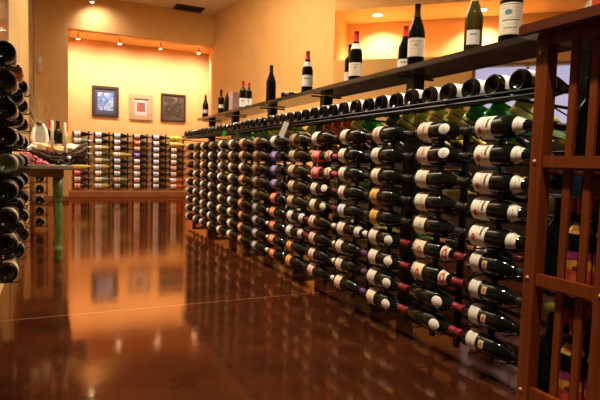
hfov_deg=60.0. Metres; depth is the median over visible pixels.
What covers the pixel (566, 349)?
wine bottle
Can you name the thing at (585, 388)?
wine bottle
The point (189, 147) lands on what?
wine bottle
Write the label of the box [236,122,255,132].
wine bottle
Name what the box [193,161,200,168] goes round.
wine bottle
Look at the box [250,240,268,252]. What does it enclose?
wine bottle
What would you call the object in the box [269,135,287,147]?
wine bottle
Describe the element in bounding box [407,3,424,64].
wine bottle
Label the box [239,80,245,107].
wine bottle
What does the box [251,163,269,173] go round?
wine bottle
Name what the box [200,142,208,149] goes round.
wine bottle
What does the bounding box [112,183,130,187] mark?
wine bottle
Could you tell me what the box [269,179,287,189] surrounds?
wine bottle
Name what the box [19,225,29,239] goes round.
wine bottle
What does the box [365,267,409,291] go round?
wine bottle
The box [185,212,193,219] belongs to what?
wine bottle
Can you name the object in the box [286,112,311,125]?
wine bottle
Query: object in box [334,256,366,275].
wine bottle
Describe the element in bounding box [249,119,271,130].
wine bottle
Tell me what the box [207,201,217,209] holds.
wine bottle
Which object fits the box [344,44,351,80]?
wine bottle
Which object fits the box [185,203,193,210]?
wine bottle
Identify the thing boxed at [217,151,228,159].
wine bottle
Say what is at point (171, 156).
wine bottle
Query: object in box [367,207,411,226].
wine bottle
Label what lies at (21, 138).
wine bottle
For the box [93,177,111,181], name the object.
wine bottle
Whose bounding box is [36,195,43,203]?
wine bottle
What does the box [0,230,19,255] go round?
wine bottle
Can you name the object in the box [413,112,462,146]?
wine bottle
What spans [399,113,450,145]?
wine bottle
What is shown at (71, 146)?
wrapped package
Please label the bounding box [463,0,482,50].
wine bottle
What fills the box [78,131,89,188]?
wine rack
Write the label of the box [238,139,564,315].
wine bottles
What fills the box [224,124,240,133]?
wine bottle
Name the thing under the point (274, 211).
wine bottle
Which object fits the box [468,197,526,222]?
wine bottle
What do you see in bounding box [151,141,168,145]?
wine bottle
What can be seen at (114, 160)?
wine bottle
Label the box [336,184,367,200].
wine bottle
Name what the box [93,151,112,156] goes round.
wine bottle
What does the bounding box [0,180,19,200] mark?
wine bottle
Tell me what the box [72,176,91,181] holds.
wine bottle
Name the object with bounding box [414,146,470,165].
wine bottle
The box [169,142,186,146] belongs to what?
wine bottle
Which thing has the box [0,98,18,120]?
wine bottle
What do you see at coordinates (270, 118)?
wine bottle
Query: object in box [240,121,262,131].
wine bottle
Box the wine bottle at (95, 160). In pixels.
[93,158,111,162]
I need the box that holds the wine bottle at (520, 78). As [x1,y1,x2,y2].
[509,69,580,96]
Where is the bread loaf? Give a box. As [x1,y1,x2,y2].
[32,142,48,150]
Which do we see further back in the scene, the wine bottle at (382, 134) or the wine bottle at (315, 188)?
the wine bottle at (315, 188)
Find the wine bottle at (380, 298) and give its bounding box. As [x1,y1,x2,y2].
[364,287,408,313]
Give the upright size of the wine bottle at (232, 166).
0.083 m
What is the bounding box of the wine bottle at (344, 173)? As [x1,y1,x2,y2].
[337,166,368,181]
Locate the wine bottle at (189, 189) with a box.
[186,186,193,193]
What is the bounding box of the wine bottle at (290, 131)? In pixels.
[286,128,318,149]
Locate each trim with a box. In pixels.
[7,0,29,224]
[31,0,34,205]
[68,190,200,196]
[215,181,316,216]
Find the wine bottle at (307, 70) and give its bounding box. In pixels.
[301,51,312,91]
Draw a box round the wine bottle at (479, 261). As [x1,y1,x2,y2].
[465,250,523,277]
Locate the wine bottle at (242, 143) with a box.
[238,138,252,148]
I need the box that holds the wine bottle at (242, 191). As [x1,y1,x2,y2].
[237,186,251,196]
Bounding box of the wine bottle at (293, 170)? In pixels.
[287,164,310,177]
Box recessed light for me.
[371,13,383,16]
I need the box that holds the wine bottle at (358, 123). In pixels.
[351,120,389,146]
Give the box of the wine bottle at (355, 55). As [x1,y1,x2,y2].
[348,30,361,79]
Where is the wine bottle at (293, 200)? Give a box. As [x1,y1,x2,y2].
[286,194,308,207]
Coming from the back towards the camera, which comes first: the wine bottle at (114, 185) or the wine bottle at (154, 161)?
the wine bottle at (154, 161)
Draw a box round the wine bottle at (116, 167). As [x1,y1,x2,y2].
[112,165,130,169]
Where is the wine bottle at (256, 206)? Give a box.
[251,202,268,213]
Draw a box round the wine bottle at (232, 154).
[228,151,238,160]
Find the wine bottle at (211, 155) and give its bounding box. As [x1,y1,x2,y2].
[208,152,217,159]
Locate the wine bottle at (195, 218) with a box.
[192,215,201,222]
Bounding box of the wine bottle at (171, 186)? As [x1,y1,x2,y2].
[169,184,185,188]
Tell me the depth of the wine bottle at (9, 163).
1.88 m
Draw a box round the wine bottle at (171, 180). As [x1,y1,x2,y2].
[169,178,184,182]
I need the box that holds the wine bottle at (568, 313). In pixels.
[561,309,573,346]
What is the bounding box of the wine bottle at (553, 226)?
[544,197,561,276]
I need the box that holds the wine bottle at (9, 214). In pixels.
[0,205,19,228]
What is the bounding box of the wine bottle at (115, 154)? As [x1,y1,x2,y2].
[112,152,130,156]
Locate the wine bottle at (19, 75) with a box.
[4,64,23,82]
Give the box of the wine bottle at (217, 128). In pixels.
[216,125,234,134]
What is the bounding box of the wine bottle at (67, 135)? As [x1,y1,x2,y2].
[62,125,69,145]
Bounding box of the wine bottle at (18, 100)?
[5,88,23,104]
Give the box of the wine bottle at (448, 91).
[439,83,490,106]
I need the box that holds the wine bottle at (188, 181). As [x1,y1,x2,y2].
[185,178,193,185]
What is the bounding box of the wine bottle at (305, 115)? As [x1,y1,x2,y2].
[301,109,329,123]
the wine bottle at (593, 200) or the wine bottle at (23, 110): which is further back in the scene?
the wine bottle at (23, 110)
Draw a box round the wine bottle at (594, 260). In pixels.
[592,232,597,285]
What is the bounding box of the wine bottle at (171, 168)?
[169,166,185,170]
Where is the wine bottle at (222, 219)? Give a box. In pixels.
[216,214,228,223]
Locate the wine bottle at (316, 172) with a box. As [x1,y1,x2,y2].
[310,166,336,179]
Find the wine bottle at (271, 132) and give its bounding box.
[268,130,290,147]
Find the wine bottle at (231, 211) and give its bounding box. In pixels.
[226,207,239,216]
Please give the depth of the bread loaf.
3.99 m
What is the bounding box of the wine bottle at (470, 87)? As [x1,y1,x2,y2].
[461,78,511,103]
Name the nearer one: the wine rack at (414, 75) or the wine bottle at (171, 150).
the wine rack at (414, 75)
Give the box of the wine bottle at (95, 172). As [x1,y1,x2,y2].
[93,170,111,175]
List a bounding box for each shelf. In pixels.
[197,36,570,121]
[542,287,592,302]
[549,170,599,175]
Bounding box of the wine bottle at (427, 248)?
[410,237,466,261]
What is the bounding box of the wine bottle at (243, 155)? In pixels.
[238,151,252,160]
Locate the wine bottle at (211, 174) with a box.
[207,171,217,179]
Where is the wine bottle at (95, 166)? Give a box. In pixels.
[93,164,111,168]
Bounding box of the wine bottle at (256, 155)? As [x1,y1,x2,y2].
[252,150,269,160]
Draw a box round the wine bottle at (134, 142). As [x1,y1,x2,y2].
[132,140,150,144]
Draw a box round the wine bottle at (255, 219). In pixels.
[251,215,268,226]
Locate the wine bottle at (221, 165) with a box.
[217,162,228,170]
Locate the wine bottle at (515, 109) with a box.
[509,101,565,138]
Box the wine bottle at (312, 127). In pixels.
[306,125,338,148]
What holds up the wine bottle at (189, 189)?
on the wine rack at (414, 75)
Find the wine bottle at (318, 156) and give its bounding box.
[310,150,336,162]
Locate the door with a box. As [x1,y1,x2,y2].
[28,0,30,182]
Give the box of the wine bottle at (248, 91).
[246,83,251,105]
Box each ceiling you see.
[68,30,210,53]
[120,0,240,14]
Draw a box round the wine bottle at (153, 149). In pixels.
[151,147,168,151]
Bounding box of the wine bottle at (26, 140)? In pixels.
[19,136,28,149]
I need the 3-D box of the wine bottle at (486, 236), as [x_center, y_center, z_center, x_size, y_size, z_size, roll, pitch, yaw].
[0.721,0.140,1.841,0.083,0.084,0.303,0,4,-25]
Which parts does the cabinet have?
post, rail, rail, rail, rail, post, post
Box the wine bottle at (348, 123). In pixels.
[341,121,382,146]
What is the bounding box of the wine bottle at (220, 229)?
[216,225,227,234]
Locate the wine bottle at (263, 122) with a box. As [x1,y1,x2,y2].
[260,117,280,129]
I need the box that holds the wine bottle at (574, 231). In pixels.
[566,199,593,284]
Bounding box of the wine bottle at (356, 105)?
[350,99,399,117]
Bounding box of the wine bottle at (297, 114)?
[293,111,321,125]
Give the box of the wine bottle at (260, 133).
[257,132,283,150]
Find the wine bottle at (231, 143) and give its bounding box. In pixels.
[228,140,239,148]
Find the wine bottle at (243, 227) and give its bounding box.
[237,222,251,232]
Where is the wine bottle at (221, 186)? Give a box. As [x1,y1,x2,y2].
[217,183,227,192]
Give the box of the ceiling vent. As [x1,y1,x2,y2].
[172,3,204,12]
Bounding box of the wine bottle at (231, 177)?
[227,173,239,183]
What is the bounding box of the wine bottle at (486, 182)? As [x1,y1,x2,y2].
[470,171,528,195]
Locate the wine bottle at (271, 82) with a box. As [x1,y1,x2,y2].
[266,65,275,100]
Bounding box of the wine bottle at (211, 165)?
[208,162,217,169]
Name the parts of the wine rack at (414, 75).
post, post, post, post, rail, post, cross arm, post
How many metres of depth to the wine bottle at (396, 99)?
2.41 m
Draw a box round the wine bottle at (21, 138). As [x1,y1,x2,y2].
[10,132,24,147]
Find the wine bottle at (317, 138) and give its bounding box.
[310,131,338,145]
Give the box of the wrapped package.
[67,143,76,150]
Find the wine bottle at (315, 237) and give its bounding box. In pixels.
[307,230,334,246]
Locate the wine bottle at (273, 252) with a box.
[268,247,286,261]
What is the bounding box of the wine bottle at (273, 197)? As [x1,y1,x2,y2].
[268,192,286,204]
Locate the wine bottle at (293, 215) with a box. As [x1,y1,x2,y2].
[286,209,307,222]
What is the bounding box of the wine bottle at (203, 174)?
[200,171,208,178]
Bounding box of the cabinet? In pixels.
[516,4,599,399]
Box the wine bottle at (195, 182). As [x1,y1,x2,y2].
[193,179,201,186]
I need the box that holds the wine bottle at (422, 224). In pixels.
[411,214,466,237]
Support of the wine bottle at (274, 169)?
on the wine rack at (414, 75)
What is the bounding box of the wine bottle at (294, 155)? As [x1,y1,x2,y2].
[288,149,310,161]
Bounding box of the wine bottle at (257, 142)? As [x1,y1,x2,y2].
[252,137,269,147]
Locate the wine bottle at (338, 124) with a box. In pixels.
[331,122,370,149]
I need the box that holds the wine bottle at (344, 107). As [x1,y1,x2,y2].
[338,102,385,118]
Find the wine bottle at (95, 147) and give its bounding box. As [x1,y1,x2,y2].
[93,145,112,149]
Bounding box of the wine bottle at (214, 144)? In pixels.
[208,141,217,149]
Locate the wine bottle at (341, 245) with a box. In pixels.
[334,238,366,256]
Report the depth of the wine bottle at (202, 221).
5.37 m
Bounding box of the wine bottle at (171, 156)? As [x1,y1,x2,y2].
[169,154,185,158]
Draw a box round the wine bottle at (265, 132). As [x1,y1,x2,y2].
[262,131,291,150]
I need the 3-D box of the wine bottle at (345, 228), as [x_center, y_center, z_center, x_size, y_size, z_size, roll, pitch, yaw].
[0.292,0.163,2.748,0.084,0.084,0.303,0,4,-25]
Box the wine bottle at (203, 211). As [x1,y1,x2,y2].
[199,208,208,216]
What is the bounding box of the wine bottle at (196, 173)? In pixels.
[193,170,200,177]
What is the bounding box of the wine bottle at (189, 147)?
[186,143,193,150]
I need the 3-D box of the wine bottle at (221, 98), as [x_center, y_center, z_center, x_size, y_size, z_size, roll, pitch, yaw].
[-0.884,-1.094,5.822,0.068,0.278,0.070,1,4,-9]
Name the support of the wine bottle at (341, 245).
on the wine rack at (414, 75)
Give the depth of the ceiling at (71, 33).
10.54 m
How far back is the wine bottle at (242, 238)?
4.25 m
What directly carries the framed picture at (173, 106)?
attached to the wall at (134, 69)
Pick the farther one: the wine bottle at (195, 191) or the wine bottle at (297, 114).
the wine bottle at (195, 191)
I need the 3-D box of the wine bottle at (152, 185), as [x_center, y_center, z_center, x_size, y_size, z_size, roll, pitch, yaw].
[-3.025,-0.300,11.237,0.375,0.103,0.103,0,4,-25]
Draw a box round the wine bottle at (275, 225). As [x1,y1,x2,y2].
[268,219,286,232]
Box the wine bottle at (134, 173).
[132,171,149,175]
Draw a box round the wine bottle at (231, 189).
[226,185,238,193]
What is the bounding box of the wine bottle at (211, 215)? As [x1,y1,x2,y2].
[206,211,217,219]
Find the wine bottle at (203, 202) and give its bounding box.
[199,199,208,206]
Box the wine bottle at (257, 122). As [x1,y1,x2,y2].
[255,118,278,129]
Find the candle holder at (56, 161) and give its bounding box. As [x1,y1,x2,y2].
[49,152,73,164]
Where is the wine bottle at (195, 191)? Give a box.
[192,188,200,195]
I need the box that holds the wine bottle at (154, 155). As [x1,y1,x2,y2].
[151,153,168,157]
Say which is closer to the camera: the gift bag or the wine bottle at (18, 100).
the wine bottle at (18, 100)
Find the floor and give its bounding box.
[0,197,554,399]
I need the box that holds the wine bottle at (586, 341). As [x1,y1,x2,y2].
[582,316,591,399]
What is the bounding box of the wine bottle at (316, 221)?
[307,214,335,229]
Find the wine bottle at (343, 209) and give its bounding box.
[336,202,368,219]
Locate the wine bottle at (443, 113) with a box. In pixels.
[429,109,486,143]
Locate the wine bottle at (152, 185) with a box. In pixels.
[151,184,168,187]
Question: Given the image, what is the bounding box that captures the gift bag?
[30,121,48,144]
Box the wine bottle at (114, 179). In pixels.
[112,177,130,181]
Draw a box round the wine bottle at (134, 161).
[132,159,149,163]
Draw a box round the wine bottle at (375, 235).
[367,227,411,247]
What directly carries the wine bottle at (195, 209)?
on the wine rack at (414, 75)
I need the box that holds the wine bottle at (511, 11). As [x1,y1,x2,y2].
[498,0,523,41]
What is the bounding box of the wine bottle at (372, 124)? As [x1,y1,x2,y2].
[361,118,403,147]
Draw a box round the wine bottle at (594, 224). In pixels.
[590,199,599,285]
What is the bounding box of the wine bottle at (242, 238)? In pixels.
[237,233,251,244]
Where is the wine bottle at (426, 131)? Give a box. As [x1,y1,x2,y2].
[415,121,472,141]
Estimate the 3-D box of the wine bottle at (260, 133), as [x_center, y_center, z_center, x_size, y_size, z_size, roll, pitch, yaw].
[-0.239,-0.509,4.433,0.260,0.192,0.078,3,4,16]
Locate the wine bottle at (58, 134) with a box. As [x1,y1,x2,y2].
[54,120,62,146]
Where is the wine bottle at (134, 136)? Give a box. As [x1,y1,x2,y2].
[132,134,150,138]
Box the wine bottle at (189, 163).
[186,161,193,167]
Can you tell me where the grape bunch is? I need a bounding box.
[19,152,48,164]
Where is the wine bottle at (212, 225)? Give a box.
[206,221,217,229]
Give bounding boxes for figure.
[23,144,36,164]
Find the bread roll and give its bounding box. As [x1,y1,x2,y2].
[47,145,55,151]
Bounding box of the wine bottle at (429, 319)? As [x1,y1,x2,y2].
[407,304,462,336]
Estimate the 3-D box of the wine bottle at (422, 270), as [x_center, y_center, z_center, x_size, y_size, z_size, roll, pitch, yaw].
[0.573,0.312,2.155,0.083,0.083,0.303,0,4,-25]
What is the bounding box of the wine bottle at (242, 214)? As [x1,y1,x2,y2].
[238,210,252,220]
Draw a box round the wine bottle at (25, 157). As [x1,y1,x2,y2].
[19,154,28,166]
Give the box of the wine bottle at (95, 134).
[93,132,112,136]
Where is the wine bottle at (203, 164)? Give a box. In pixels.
[200,161,208,168]
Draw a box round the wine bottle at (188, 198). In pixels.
[185,195,193,201]
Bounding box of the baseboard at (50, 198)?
[35,196,68,200]
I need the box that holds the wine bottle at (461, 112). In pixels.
[447,108,506,143]
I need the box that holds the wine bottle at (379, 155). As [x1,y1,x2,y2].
[369,147,414,163]
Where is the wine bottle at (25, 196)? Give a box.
[18,190,28,202]
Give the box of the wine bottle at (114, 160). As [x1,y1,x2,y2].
[112,158,130,162]
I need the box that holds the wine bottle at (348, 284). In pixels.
[333,273,365,294]
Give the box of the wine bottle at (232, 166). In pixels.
[227,162,239,171]
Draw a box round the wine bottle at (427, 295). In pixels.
[409,282,464,312]
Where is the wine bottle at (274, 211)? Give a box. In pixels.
[268,206,286,218]
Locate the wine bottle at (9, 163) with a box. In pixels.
[0,154,18,173]
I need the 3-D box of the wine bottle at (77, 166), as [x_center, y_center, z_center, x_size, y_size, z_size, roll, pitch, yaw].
[-4.411,-0.683,10.540,0.375,0.103,0.103,0,4,-25]
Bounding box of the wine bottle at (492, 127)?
[472,115,532,139]
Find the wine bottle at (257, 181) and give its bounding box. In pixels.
[251,176,269,186]
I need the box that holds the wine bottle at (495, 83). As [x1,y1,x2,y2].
[484,74,533,100]
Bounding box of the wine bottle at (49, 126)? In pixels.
[47,120,54,151]
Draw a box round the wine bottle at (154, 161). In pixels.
[151,159,168,163]
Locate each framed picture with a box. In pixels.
[92,85,118,117]
[129,93,152,120]
[160,93,185,121]
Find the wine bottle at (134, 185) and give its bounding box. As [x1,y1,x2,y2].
[132,183,149,187]
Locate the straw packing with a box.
[54,146,68,154]
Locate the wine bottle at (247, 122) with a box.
[245,120,262,130]
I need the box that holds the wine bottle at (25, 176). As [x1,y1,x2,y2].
[16,173,28,184]
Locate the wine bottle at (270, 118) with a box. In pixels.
[267,115,305,127]
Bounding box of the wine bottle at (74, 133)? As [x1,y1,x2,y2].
[72,131,91,136]
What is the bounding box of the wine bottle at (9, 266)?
[0,257,19,282]
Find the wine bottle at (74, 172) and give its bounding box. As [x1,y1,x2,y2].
[72,170,91,174]
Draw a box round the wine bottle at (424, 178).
[413,169,469,189]
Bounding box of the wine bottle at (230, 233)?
[226,229,239,239]
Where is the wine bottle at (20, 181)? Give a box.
[7,176,24,190]
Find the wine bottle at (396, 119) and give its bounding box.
[385,116,434,145]
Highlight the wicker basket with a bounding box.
[25,142,87,164]
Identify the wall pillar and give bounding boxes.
[34,0,67,195]
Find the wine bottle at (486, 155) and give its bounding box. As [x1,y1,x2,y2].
[471,144,530,166]
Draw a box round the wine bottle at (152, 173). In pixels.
[151,172,168,175]
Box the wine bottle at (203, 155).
[200,152,208,159]
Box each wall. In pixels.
[68,0,213,47]
[68,37,208,190]
[207,0,347,177]
[333,0,588,125]
[347,10,573,58]
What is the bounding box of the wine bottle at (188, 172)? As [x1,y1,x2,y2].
[185,169,193,176]
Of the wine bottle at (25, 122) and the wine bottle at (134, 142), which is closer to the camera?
the wine bottle at (25, 122)
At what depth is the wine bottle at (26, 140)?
2.78 m
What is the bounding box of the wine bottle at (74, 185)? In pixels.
[72,183,91,187]
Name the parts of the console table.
leg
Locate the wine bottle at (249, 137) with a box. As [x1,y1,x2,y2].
[243,133,264,148]
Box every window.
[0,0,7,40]
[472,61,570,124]
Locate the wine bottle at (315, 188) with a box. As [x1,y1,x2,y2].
[309,182,336,196]
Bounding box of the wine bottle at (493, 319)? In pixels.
[464,301,519,333]
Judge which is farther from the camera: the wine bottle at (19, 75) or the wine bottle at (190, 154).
the wine bottle at (190, 154)
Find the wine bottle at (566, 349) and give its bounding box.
[558,318,584,399]
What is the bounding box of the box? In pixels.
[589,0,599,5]
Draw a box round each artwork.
[98,92,112,110]
[137,102,144,111]
[164,97,181,117]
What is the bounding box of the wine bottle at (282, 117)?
[279,113,304,126]
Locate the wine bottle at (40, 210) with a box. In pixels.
[36,206,44,214]
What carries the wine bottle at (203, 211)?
on the wine rack at (414, 75)
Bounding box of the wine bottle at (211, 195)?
[207,191,217,200]
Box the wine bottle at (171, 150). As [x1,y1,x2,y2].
[169,148,186,152]
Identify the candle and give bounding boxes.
[50,121,53,151]
[63,123,66,152]
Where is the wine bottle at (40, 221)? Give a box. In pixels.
[36,217,44,225]
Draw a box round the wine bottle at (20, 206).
[6,196,24,212]
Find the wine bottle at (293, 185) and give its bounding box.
[287,179,309,192]
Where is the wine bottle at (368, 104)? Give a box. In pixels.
[362,98,415,116]
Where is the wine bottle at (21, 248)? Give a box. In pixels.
[11,238,25,257]
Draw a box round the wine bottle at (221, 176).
[217,172,228,181]
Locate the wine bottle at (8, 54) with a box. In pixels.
[0,40,17,67]
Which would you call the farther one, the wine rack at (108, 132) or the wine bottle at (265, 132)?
the wine rack at (108, 132)
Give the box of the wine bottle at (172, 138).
[169,136,186,140]
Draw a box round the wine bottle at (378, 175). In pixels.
[369,167,412,184]
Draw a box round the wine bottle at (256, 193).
[251,188,268,199]
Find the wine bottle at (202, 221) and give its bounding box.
[199,218,207,226]
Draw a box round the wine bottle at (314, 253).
[307,246,334,263]
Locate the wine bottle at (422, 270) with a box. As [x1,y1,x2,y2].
[409,259,465,287]
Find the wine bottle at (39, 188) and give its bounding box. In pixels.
[35,184,43,192]
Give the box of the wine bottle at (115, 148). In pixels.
[112,146,130,150]
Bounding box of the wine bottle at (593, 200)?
[591,197,597,221]
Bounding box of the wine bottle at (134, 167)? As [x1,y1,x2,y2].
[132,165,149,169]
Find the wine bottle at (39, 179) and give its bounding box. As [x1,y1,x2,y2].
[35,177,43,181]
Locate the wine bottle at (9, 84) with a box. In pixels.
[0,69,18,93]
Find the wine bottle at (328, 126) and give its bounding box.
[322,123,355,147]
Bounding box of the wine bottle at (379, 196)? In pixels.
[368,187,412,206]
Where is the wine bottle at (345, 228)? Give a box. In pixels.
[335,220,367,237]
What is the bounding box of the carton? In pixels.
[229,92,238,109]
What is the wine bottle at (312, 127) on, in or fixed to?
on the wine rack at (414, 75)
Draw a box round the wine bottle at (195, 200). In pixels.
[192,197,200,204]
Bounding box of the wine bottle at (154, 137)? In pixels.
[151,135,168,139]
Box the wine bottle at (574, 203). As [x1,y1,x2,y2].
[569,197,580,228]
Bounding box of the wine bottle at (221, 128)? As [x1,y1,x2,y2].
[219,124,224,132]
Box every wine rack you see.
[0,64,31,283]
[30,177,47,230]
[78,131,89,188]
[99,132,109,188]
[117,133,128,188]
[137,134,147,188]
[156,135,166,188]
[173,135,183,189]
[181,36,591,366]
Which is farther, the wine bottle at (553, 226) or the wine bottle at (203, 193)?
the wine bottle at (203, 193)
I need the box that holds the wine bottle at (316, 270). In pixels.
[306,262,333,280]
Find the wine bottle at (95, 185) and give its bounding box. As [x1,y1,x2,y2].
[93,183,111,187]
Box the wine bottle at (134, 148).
[132,146,150,151]
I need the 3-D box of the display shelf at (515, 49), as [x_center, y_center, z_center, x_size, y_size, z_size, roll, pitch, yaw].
[0.025,-0.787,4.043,0.270,0.028,5.470,0,4,-26]
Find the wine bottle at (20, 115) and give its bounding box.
[7,111,24,126]
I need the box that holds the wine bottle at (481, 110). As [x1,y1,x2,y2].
[465,106,529,146]
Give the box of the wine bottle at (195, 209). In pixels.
[192,206,201,213]
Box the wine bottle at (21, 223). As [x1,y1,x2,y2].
[6,217,24,234]
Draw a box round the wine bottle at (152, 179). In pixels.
[151,178,168,181]
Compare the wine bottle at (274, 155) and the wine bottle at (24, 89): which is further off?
the wine bottle at (274, 155)
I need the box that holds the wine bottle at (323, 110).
[318,105,347,121]
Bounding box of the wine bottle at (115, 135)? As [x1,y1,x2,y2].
[112,133,130,137]
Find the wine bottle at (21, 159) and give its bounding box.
[12,154,24,169]
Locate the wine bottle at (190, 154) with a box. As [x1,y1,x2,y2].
[186,152,193,159]
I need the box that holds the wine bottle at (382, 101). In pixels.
[374,95,411,114]
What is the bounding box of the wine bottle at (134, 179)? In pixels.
[132,177,149,181]
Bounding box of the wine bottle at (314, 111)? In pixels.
[310,107,339,122]
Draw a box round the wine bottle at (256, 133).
[252,132,280,150]
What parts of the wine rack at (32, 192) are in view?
post, post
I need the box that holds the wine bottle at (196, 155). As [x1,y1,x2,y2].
[193,152,200,159]
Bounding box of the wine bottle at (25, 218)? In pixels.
[19,209,29,221]
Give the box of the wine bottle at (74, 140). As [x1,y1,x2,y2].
[72,138,91,142]
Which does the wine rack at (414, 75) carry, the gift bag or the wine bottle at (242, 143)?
the wine bottle at (242, 143)
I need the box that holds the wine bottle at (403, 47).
[397,25,408,66]
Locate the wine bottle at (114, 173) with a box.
[112,171,130,175]
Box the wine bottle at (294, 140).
[288,134,310,146]
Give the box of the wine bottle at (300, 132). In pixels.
[292,127,312,144]
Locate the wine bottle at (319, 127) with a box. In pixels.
[314,124,351,147]
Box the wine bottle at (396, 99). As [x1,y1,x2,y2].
[389,92,444,113]
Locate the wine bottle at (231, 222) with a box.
[226,218,239,227]
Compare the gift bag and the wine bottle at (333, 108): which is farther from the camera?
the gift bag
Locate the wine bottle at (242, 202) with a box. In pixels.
[237,198,251,208]
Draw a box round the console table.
[13,164,73,261]
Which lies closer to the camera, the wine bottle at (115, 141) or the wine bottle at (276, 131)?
the wine bottle at (276, 131)
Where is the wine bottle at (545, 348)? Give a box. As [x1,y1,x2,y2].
[537,311,553,393]
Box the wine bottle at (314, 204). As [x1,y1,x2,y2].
[308,198,336,212]
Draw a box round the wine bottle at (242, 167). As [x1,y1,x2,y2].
[238,163,251,172]
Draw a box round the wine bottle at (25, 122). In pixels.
[15,119,28,131]
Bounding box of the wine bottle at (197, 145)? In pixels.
[193,143,200,150]
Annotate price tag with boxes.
[279,121,288,136]
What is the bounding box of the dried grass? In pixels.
[25,88,63,127]
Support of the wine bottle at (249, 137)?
on the wine rack at (414, 75)
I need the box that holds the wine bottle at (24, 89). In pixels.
[19,80,28,95]
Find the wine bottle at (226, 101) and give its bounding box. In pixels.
[224,91,228,111]
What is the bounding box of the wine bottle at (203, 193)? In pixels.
[199,190,208,197]
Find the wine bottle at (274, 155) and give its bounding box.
[270,151,288,161]
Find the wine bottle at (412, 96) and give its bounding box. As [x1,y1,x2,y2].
[404,89,446,110]
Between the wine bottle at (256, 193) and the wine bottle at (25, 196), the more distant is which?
the wine bottle at (256, 193)
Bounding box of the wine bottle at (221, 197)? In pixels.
[217,193,228,202]
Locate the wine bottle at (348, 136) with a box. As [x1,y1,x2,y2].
[338,129,370,144]
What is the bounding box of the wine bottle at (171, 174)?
[169,172,185,176]
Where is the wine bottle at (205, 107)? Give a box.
[202,95,208,116]
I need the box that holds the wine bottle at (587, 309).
[583,307,589,338]
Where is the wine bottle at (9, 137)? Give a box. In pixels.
[0,126,18,146]
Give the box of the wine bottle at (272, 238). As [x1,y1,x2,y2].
[267,233,286,246]
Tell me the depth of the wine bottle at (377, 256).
2.45 m
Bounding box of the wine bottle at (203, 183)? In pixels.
[200,180,208,187]
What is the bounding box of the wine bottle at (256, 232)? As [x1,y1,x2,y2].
[251,227,268,239]
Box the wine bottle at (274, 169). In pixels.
[269,165,287,175]
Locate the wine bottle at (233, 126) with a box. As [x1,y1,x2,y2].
[231,122,250,132]
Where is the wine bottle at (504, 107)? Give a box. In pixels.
[486,103,554,143]
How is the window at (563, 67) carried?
in the wall at (350, 11)
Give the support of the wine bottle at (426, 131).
on the wine rack at (414, 75)
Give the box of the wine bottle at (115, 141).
[112,139,130,144]
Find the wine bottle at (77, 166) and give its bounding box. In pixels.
[72,164,91,168]
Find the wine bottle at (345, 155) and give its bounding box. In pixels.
[337,148,368,162]
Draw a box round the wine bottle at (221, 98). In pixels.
[218,90,223,112]
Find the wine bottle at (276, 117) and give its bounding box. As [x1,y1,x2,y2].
[273,114,296,127]
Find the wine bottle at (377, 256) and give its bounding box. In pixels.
[366,247,409,269]
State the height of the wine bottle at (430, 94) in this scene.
0.087 m
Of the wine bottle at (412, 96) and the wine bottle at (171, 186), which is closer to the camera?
the wine bottle at (412, 96)
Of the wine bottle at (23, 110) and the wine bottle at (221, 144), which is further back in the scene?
the wine bottle at (221, 144)
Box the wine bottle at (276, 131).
[273,130,302,148]
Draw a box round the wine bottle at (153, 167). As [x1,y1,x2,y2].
[151,165,168,169]
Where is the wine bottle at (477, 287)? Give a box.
[464,276,521,305]
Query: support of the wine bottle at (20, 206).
in the wine rack at (3, 149)
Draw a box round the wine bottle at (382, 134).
[370,126,415,143]
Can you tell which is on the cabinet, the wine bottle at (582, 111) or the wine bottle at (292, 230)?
the wine bottle at (582, 111)
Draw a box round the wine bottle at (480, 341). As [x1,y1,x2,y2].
[461,327,517,361]
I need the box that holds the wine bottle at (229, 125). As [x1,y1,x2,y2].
[228,123,247,133]
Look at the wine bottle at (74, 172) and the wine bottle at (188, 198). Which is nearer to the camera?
the wine bottle at (188, 198)
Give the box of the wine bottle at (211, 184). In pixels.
[207,181,218,189]
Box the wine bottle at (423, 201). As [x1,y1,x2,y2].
[412,192,468,213]
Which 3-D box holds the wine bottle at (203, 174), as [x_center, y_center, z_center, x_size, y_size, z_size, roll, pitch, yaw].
[-0.953,-0.256,5.348,0.082,0.083,0.302,0,4,-26]
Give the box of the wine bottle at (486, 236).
[466,223,524,251]
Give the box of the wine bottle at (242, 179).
[238,175,252,184]
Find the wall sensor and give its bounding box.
[38,57,41,72]
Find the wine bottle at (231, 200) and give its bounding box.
[227,196,239,205]
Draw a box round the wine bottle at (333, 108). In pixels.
[328,104,375,120]
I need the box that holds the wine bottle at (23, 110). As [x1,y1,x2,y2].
[18,100,28,113]
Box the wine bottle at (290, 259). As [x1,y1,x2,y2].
[284,253,306,268]
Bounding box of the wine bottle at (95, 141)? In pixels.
[93,139,112,143]
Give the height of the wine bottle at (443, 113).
0.192 m
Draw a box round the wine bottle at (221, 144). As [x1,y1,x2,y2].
[218,141,228,149]
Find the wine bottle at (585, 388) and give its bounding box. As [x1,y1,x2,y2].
[584,356,588,399]
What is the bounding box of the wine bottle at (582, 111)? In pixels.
[573,77,599,170]
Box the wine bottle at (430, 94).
[422,86,466,108]
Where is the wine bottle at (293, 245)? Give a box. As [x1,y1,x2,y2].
[285,238,307,253]
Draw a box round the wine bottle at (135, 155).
[132,153,150,157]
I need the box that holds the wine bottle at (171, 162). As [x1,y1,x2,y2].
[169,160,185,164]
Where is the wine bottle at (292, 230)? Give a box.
[285,224,307,238]
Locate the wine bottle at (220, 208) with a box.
[216,204,227,213]

